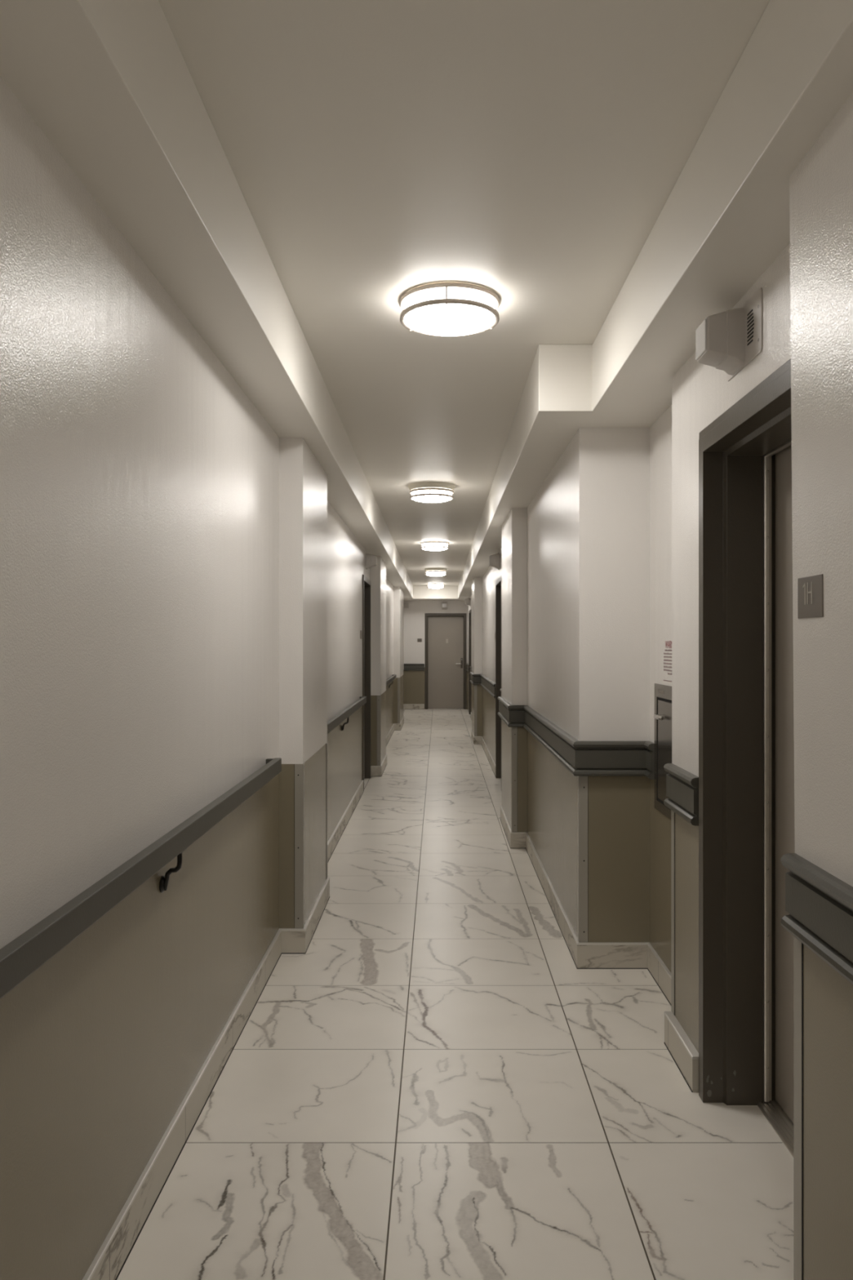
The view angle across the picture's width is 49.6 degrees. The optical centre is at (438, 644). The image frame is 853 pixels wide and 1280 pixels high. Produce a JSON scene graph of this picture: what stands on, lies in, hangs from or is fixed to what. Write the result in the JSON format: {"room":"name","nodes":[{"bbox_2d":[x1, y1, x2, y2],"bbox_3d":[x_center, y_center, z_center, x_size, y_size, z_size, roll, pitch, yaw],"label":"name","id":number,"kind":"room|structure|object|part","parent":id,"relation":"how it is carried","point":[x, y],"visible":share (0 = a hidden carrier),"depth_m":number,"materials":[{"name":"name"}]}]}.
{"room":"apartment building corridor","nodes":[
{"label":"apartment building corridor","id":0,"kind":"room"},
{"bbox_2d":[0,75,404,1279],"bbox_3d":[-1.039,0.227,8.650,0.822,2.407,23.300,0,0,0],"label":"wall","id":1,"kind":"structure","parent":0,"point":[181,581],"depth_m":2.18,"materials":[{"name":"white paint"}]},
{"bbox_2d":[0,758,281,999],"bbox_3d":[-0.706,0.576,0.685,0.063,0.173,6.570,0,0,0],"label":"handrail","id":2,"kind":"object","parent":1,"relation":"attached to","point":[31,949],"visible":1,"depth_m":1.92,"materials":[{"name":"paint"}]},
{"bbox_3d":[-0.710,0.604,2.460,0.054,0.105,0.013,0,0,0],"label":"bracket arm","id":3,"kind":"part","parent":2,"relation":"part of","materials":[{"name":"black metal"}]},
{"bbox_2d":[82,703,424,1279],"bbox_3d":[-0.535,1.373,8.650,0.450,0.114,23.300,0,0,0],"label":"baseboard","id":4,"kind":"structure","parent":1,"relation":"attached to","point":[109,1260],"depth_m":2.81,"materials":[{"name":"stone"}]},
{"bbox_2d":[294,763,304,928],"bbox_3d":[-0.647,0.936,4.295,0.042,0.760,0.046,0,0,0],"label":"guard","id":5,"kind":"object","parent":1,"relation":"attached to","point":[299,768],"visible":1,"depth_m":4.27,"materials":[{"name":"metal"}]},
{"bbox_2d":[326,742,327,878],"bbox_3d":[-0.647,0.936,5.190,0.042,0.760,0.045,0,0,0],"label":"guard","id":6,"kind":"object","parent":1,"relation":"attached to","point":[326,743],"visible":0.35,"depth_m":5.18,"materials":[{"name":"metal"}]},
{"bbox_2d":[327,696,366,733],"bbox_3d":[-0.706,0.576,6.980,0.063,0.173,3.360,0,0,0],"label":"handrail","id":7,"kind":"object","parent":1,"relation":"attached to","point":[332,723],"visible":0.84,"depth_m":6.79,"materials":[{"name":"paint"}]},
{"bbox_3d":[-0.710,0.604,7.040,0.054,0.105,0.013,0,0,0],"label":"bracket arm","id":8,"kind":"part","parent":7,"relation":"part of","materials":[{"name":"black metal"}]},
{"bbox_2d":[360,630,362,639],"bbox_3d":[-0.734,-0.090,8.770,0.007,0.080,0.120,0,0,0],"label":"door sign","id":9,"kind":"object","parent":1,"relation":"attached to","point":[361,631],"visible":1,"depth_m":8.73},
{"bbox_2d":[362,574,370,791],"bbox_3d":[-0.867,0.376,9.425,0.283,2.111,0.940,0,0,0],"label":"door","id":10,"kind":"structure","parent":1,"relation":"in","point":[366,582],"depth_m":9.84,"materials":[{"name":"grey paint"}]},
{"bbox_2d":[365,553,377,569],"bbox_3d":[-0.682,-0.841,9.389,0.106,0.156,0.118,0,0,0],"label":"fire alarm strobe","id":11,"kind":"object","parent":1,"relation":"attached to","point":[371,560],"visible":1,"depth_m":9.33,"materials":[{"name":"white plastic"}]},
{"bbox_2d":[377,695,381,765],"bbox_3d":[-0.647,0.936,10.020,0.042,0.760,0.046,0,0,0],"label":"guard","id":12,"kind":"object","parent":1,"relation":"attached to","point":[379,697],"visible":1,"depth_m":10.00,"materials":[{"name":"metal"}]},
{"bbox_2d":[386,674,395,688],"bbox_3d":[-0.713,0.576,13.100,0.063,0.173,3.600,0,0,0],"label":"handrail","id":13,"kind":"object","parent":1,"relation":"attached to","point":[393,677],"visible":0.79,"depth_m":13.51,"materials":[{"name":"paint"}]},
{"bbox_2d":[397,677,399,723],"bbox_3d":[-0.659,0.936,15.320,0.042,0.760,0.046,0,0,0],"label":"guard","id":14,"kind":"object","parent":1,"relation":"attached to","point":[398,678],"visible":1,"depth_m":15.30,"materials":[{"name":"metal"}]},
{"bbox_2d":[0,0,852,600],"bbox_3d":[0.000,-1.145,8.775,2.900,0.375,23.750,0,0,0],"label":"ceiling","id":15,"kind":"structure","parent":0,"point":[616,173],"depth_m":2.31,"materials":[{"name":"paint"}]},
{"bbox_2d":[408,481,455,502],"bbox_3d":[-0.052,-1.171,7.180,0.366,0.123,0.366,0,0,0],"label":"ceiling light","id":16,"kind":"object","parent":15,"relation":"attached to","point":[424,491],"visible":1,"depth_m":7.05,"materials":[{"name":"glass"}]},
{"bbox_2d":[411,489,452,502],"bbox_3d":[-0.052,-1.150,7.180,0.313,0.082,0.313,0,0,0],"label":"diffuser","id":17,"kind":"object","parent":16,"relation":"attached to","point":[420,495],"depth_m":7.07,"materials":[{"name":"white"}]},
{"bbox_2d":[420,541,448,551],"bbox_3d":[-0.045,-1.185,11.200,0.346,0.095,0.346,0,0,0],"label":"ceiling light","id":18,"kind":"object","parent":15,"relation":"attached to","point":[427,545],"visible":1,"depth_m":11.07,"materials":[{"name":"glass"}]},
{"bbox_2d":[424,567,447,576],"bbox_3d":[-0.042,-1.171,15.040,0.366,0.123,0.366,0,0,0],"label":"ceiling light","id":19,"kind":"object","parent":15,"relation":"attached to","point":[433,571],"visible":1,"depth_m":14.91,"materials":[{"name":"glass"}]},
{"bbox_2d":[426,571,445,576],"bbox_3d":[-0.042,-1.150,15.040,0.313,0.082,0.313,0,0,0],"label":"diffuser","id":20,"kind":"object","parent":19,"relation":"attached to","point":[428,573],"depth_m":14.92,"materials":[{"name":"white"}]},
{"bbox_2d":[427,583,444,588],"bbox_3d":[-0.055,-1.185,18.850,0.346,0.095,0.346,0,0,0],"label":"ceiling light","id":21,"kind":"object","parent":15,"relation":"attached to","point":[429,585],"visible":1,"depth_m":18.72,"materials":[{"name":"glass"}]},
{"bbox_2d":[400,282,499,337],"bbox_3d":[0.040,-1.185,3.310,0.358,0.095,0.358,0,0,0],"label":"ceiling light","id":22,"kind":"object","parent":15,"relation":"attached to","point":[439,309],"visible":1,"depth_m":3.21,"materials":[{"name":"glass"}]},
{"bbox_2d":[404,600,467,709],"bbox_3d":[0.000,0.227,20.470,2.900,2.407,0.340,0,0,0],"label":"wall","id":23,"kind":"structure","parent":0,"point":[414,615],"depth_m":20.30,"materials":[{"name":"white paint"}]},
{"bbox_2d":[404,603,408,608],"bbox_3d":[-0.706,-0.845,20.275,0.102,0.100,0.048,0,0,0],"label":"sensor box","id":24,"kind":"object","parent":23,"relation":"attached to","point":[406,605],"visible":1,"depth_m":20.26,"materials":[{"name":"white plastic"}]},
{"bbox_2d":[404,663,424,671],"bbox_3d":[-0.535,0.504,20.285,0.450,0.154,0.031,0,0,0],"label":"chair rail","id":25,"kind":"object","parent":23,"relation":"attached to","point":[407,667],"visible":1,"depth_m":20.28,"materials":[{"name":"grey paint"}]},
{"bbox_2d":[441,602,447,609],"bbox_3d":[0.134,-0.841,20.244,0.118,0.156,0.106,0,0,0],"label":"fire alarm strobe","id":26,"kind":"object","parent":23,"relation":"attached to","point":[444,605],"visible":1,"depth_m":20.20,"materials":[{"name":"white plastic"}]},
{"bbox_2d":[424,613,466,709],"bbox_3d":[0.161,0.376,20.378,0.922,2.111,0.183,0,0,0],"label":"door","id":27,"kind":"structure","parent":23,"relation":"in","point":[445,633],"depth_m":20.39,"materials":[{"name":"grey paint"}]},
{"bbox_2d":[116,708,794,1279],"bbox_3d":[0.128,1.460,8.747,3.156,0.060,24.397,0,0,0],"label":"floor","id":28,"kind":"structure","parent":0,"point":[437,1088],"depth_m":2.81,"materials":[{"name":"tile"}]},
{"bbox_2d":[467,93,852,1279],"bbox_3d":[0.983,0.227,8.650,0.935,2.407,23.300,0,0,0],"label":"wall","id":29,"kind":"structure","parent":0,"point":[599,571],"depth_m":3.24,"materials":[{"name":"white paint"}]},
{"bbox_2d":[464,597,470,605],"bbox_3d":[0.580,-0.841,18.359,0.106,0.156,0.118,0,0,0],"label":"fire alarm strobe","id":30,"kind":"object","parent":29,"relation":"attached to","point":[467,601],"visible":1,"depth_m":18.30,"materials":[{"name":"white plastic"}]},
{"bbox_2d":[468,609,471,717],"bbox_3d":[0.764,0.376,18.390,0.283,2.111,0.940,0,0,0],"label":"door","id":31,"kind":"structure","parent":29,"relation":"in","point":[469,611],"depth_m":18.80,"materials":[{"name":"grey paint"}]},
{"bbox_2d":[474,684,477,736],"bbox_3d":[0.534,0.949,13.220,0.042,0.734,0.046,0,0,0],"label":"guard","id":32,"kind":"object","parent":29,"relation":"attached to","point":[475,686],"visible":1,"depth_m":13.20,"materials":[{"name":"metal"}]},
{"bbox_2d":[470,666,495,697],"bbox_3d":[0.560,0.504,13.902,0.152,0.154,7.975,0,0,0],"label":"chair rail","id":33,"kind":"object","parent":29,"relation":"attached to","point":[487,684],"visible":0.9,"depth_m":12.26,"materials":[{"name":"grey paint"}]},
{"bbox_2d":[488,553,499,569],"bbox_3d":[0.569,-0.841,9.389,0.106,0.156,0.118,0,0,0],"label":"fire alarm strobe","id":34,"kind":"object","parent":29,"relation":"attached to","point":[494,560],"visible":1,"depth_m":9.33,"materials":[{"name":"white plastic"}]},
{"bbox_2d":[495,574,502,791],"bbox_3d":[0.753,0.376,9.425,0.283,2.111,0.940,0,0,0],"label":"door","id":35,"kind":"structure","parent":29,"relation":"in","point":[499,582],"depth_m":9.84,"materials":[{"name":"grey paint"}]},
{"bbox_2d":[511,727,517,831],"bbox_3d":[0.534,0.949,6.490,0.042,0.734,0.046,0,0,0],"label":"guard","id":36,"kind":"object","parent":29,"relation":"attached to","point":[513,730],"visible":0.99,"depth_m":6.47,"materials":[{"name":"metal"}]},
{"bbox_2d":[497,688,654,779],"bbox_3d":[0.655,0.504,6.441,0.342,0.154,4.978,0,0,-3],"label":"chair rail","id":37,"kind":"object","parent":29,"relation":"attached to","point":[580,758],"visible":0.92,"depth_m":4.05,"materials":[{"name":"grey paint"}]},
{"bbox_2d":[577,776,588,942],"bbox_3d":[0.641,0.949,4.095,0.042,0.734,0.046,0,0,0],"label":"guard","id":38,"kind":"object","parent":29,"relation":"attached to","point":[582,781],"visible":0.91,"depth_m":4.07,"materials":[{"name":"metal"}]},
{"bbox_2d":[471,712,698,1092],"bbox_3d":[0.671,1.373,7.450,0.378,0.114,20.898,0,0,-1],"label":"baseboard","id":39,"kind":"structure","parent":29,"relation":"attached to","point":[585,955],"depth_m":4.07,"materials":[{"name":"stone"}]},
{"bbox_2d":[653,683,671,819],"bbox_3d":[0.916,0.434,3.709,0.031,0.533,0.498,0,0,0],"label":"hatch","id":40,"kind":"object","parent":29,"relation":"attached to","point":[663,693],"visible":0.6,"depth_m":3.82,"materials":[{"name":"metal"}]},
{"bbox_3d":[0.914,0.302,3.812,0.028,0.022,0.115,0,0,0],"label":"handle","id":41,"kind":"part","parent":40,"relation":"part of","materials":[{"name":"silver metal"}]},
{"bbox_3d":[0.929,0.442,3.705,0.004,0.414,0.379,0,0,0],"label":"hatch door","id":42,"kind":"part","parent":40,"relation":"part of","materials":[{"name":"metal"}]},
{"bbox_2d":[663,640,671,681],"bbox_3d":[0.931,0.068,3.689,0.001,0.165,0.262,0,0,0],"label":"notice","id":43,"kind":"object","parent":29,"relation":"attached to","point":[669,642],"visible":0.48,"depth_m":3.74,"materials":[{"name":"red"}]},
{"bbox_2d":[663,648,671,675],"bbox_3d":[0.931,0.072,3.687,0.001,0.102,0.258,0,0,0],"label":"print","id":44,"kind":"object","parent":43,"relation":"on","point":[666,650],"depth_m":3.74},
{"bbox_2d":[671,809,675,1015],"bbox_3d":[0.857,0.949,3.290,0.042,0.734,0.045,0,0,0],"label":"guard","id":45,"kind":"object","parent":29,"relation":"attached to","point":[673,813],"visible":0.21,"depth_m":3.29,"materials":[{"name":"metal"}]},
{"bbox_2d":[663,763,698,826],"bbox_3d":[0.823,0.504,3.130,0.031,0.154,0.356,0,0,0],"label":"chair rail","id":46,"kind":"object","parent":29,"relation":"attached to","point":[682,785],"visible":0.96,"depth_m":3.08,"materials":[{"name":"grey paint"}]},
{"bbox_2d":[695,287,762,381],"bbox_3d":[0.783,-0.842,2.527,0.109,0.167,0.286,0,0,0],"label":"fire alarm strobe","id":47,"kind":"object","parent":29,"relation":"attached to","point":[727,341],"visible":1,"depth_m":2.51,"materials":[{"name":"white plastic"}]},
{"bbox_3d":[0.836,-0.842,2.527,0.003,0.167,0.286,0,0,0],"label":"plate","id":48,"kind":"part","parent":47,"relation":"part of","materials":[{"name":"white plastic"}]},
{"bbox_2d":[698,358,795,1158],"bbox_3d":[0.967,0.376,2.426,0.283,2.111,1.062,0,0,0],"label":"door","id":49,"kind":"structure","parent":29,"relation":"in","point":[747,821],"depth_m":2.86,"materials":[{"name":"grey paint"}]},
{"bbox_2d":[794,936,803,1279],"bbox_3d":[0.749,0.949,1.868,0.042,0.734,0.045,0,0,0],"label":"guard","id":50,"kind":"object","parent":29,"relation":"attached to","point":[798,945],"visible":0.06,"depth_m":1.87,"materials":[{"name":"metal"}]},
{"bbox_2d":[798,573,823,618],"bbox_3d":[0.726,-0.092,1.798,0.008,0.081,0.119,0,0,0],"label":"door sign","id":51,"kind":"object","parent":29,"relation":"attached to","point":[811,588],"visible":1,"depth_m":1.79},
{"bbox_2d":[780,853,852,984],"bbox_3d":[0.715,0.504,-0.557,0.031,0.154,4.885,0,0,0],"label":"chair rail","id":52,"kind":"object","parent":29,"relation":"attached to","point":[819,904],"visible":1,"depth_m":1.71,"materials":[{"name":"grey paint"}]}
]}

